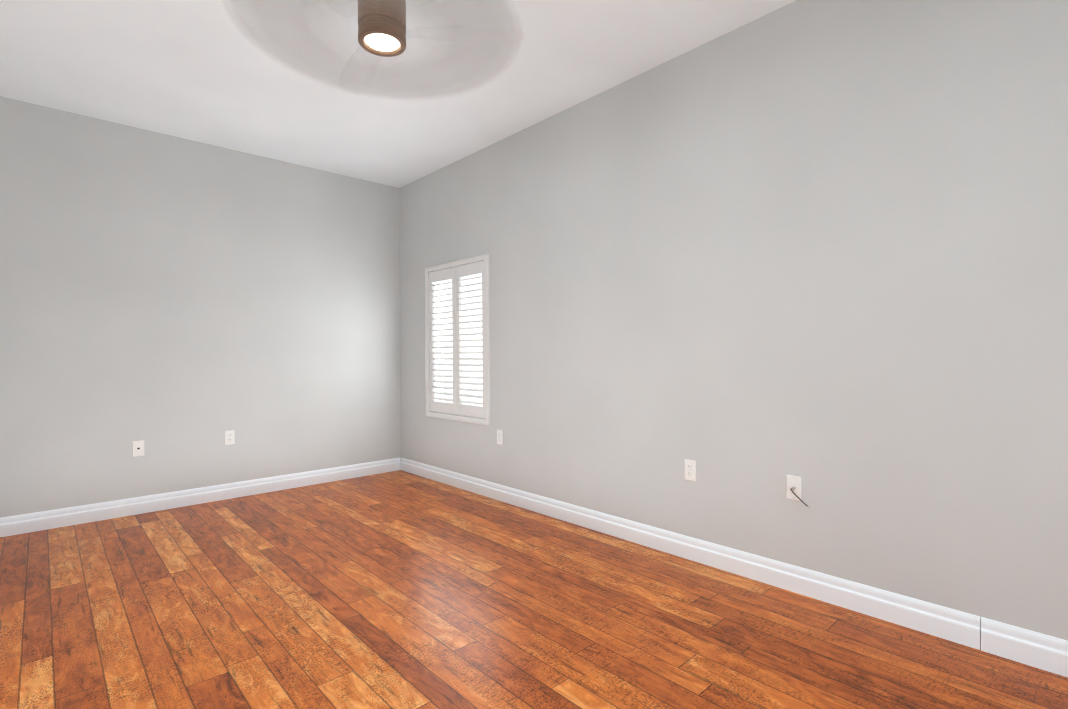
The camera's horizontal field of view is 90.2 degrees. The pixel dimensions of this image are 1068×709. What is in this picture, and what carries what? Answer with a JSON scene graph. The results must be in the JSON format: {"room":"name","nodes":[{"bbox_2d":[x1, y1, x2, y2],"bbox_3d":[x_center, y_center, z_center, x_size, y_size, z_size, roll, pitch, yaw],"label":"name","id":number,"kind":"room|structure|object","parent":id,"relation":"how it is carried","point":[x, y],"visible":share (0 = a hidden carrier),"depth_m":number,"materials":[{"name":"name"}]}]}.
{"room":"empty room","nodes":[
{"label":"empty room","id":0,"kind":"room"},
{"bbox_2d":[0,96,400,517],"bbox_3d":[-2.579,-0.250,4.270,3.250,2.815,0.150,0,0,-43],"label":"wall","id":1,"kind":"structure","parent":0,"point":[179,306],"depth_m":4.05,"materials":[{"name":"grey paint"}]},
{"bbox_2d":[132,440,143,456],"bbox_3d":[-2.882,0.685,3.875,0.070,0.115,0.007,0,0,-43],"label":"outlet","id":2,"kind":"object","parent":1,"relation":"attached to","point":[137,448],"visible":1,"depth_m":3.87,"materials":[{"name":"white plastic"}]},
{"bbox_2d":[0,458,399,536],"bbox_3d":[-2.509,1.096,4.211,3.180,0.122,0.018,0,0,-43],"label":"baseboard","id":3,"kind":"structure","parent":1,"relation":"attached to","point":[56,518],"depth_m":4.03,"materials":[{"name":"white wood"}]},
{"bbox_2d":[225,430,234,444],"bbox_3d":[-2.447,0.668,4.278,0.070,0.115,0.008,0,0,-43],"label":"electrical outlet","id":4,"kind":"object","parent":1,"relation":"attached to","point":[229,437],"visible":1,"depth_m":4.28,"materials":[{"name":"white plastic"}]},
{"bbox_2d":[0,0,795,187],"bbox_3d":[-0.606,-1.722,2.134,3.550,0.100,5.980,0,0,-43],"label":"ceiling","id":5,"kind":"structure","parent":0,"point":[206,71],"depth_m":3.11,"materials":[{"name":"paint"}]},
{"bbox_2d":[224,0,523,100],"bbox_3d":[-0.616,-1.464,2.154,1.150,0.415,1.150,0,0,-43],"label":"ceiling fan","id":6,"kind":"object","parent":5,"relation":"hanging from","point":[382,28],"visible":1,"depth_m":2.16,"materials":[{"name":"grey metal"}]},
{"bbox_2d":[0,470,1067,708],"bbox_3d":[-0.586,1.193,2.132,3.550,0.100,5.980,0,0,-43],"label":"floor","id":7,"kind":"structure","parent":0,"point":[396,590],"depth_m":2.25,"materials":[{"name":"brown wood"}]},
{"bbox_2d":[399,0,1067,640],"bbox_3d":[0.650,-0.272,3.290,0.150,2.815,5.980,0,0,-43],"label":"wall","id":8,"kind":"structure","parent":0,"point":[819,248],"depth_m":2.50,"materials":[{"name":"grey paint"}]},
{"bbox_2d":[434,273,482,405],"bbox_3d":[-0.602,-0.119,4.673,0.084,1.308,0.877,0,0,-43],"label":"window unit","id":9,"kind":"structure","parent":8,"relation":"in","point":[438,304],"depth_m":4.97,"materials":[{"name":"white glass"}]},
{"bbox_2d":[425,253,490,425],"bbox_3d":[-0.663,-0.119,4.617,0.080,1.378,0.947,0,0,-43],"label":"window shutter","id":10,"kind":"object","parent":9,"relation":"attached to","point":[456,409],"visible":1,"depth_m":4.58,"materials":[{"name":"white wood"}]},
{"bbox_2d":[497,429,502,444],"bbox_3d":[-0.269,0.647,4.169,0.008,0.115,0.070,0,0,-43],"label":"electrical outlet","id":11,"kind":"object","parent":8,"relation":"attached to","point":[500,437],"visible":1,"depth_m":4.16,"materials":[{"name":"white plastic"}]},
{"bbox_2d":[685,459,695,481],"bbox_3d":[0.866,0.641,2.947,0.008,0.115,0.070,0,0,-43],"label":"electrical outlet","id":12,"kind":"object","parent":8,"relation":"attached to","point":[690,470],"visible":1,"depth_m":2.94,"materials":[{"name":"white plastic"}]},
{"bbox_2d":[400,457,1067,677],"bbox_3d":[0.278,1.078,3.575,0.019,0.122,4.741,0,0,-43],"label":"baseboard","id":13,"kind":"structure","parent":8,"relation":"attached to","point":[1045,652],"depth_m":2.48,"materials":[{"name":"white wood"}]},
{"bbox_2d":[786,475,809,508],"bbox_3d":[1.243,0.645,2.503,0.060,0.130,0.127,0,0,-43],"label":"outlet","id":14,"kind":"object","parent":8,"relation":"attached to","point":[794,487],"visible":1,"depth_m":2.54,"materials":[{"name":"white plastic"}]},
{"label":"outside","id":15,"kind":"structure","parent":0,"visible":0},
{"bbox_2d":[444,274,482,405],"bbox_3d":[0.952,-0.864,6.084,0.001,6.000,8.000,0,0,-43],"label":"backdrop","id":16,"kind":"structure","parent":15,"point":[449,291],"depth_m":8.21,"materials":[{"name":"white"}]}
]}

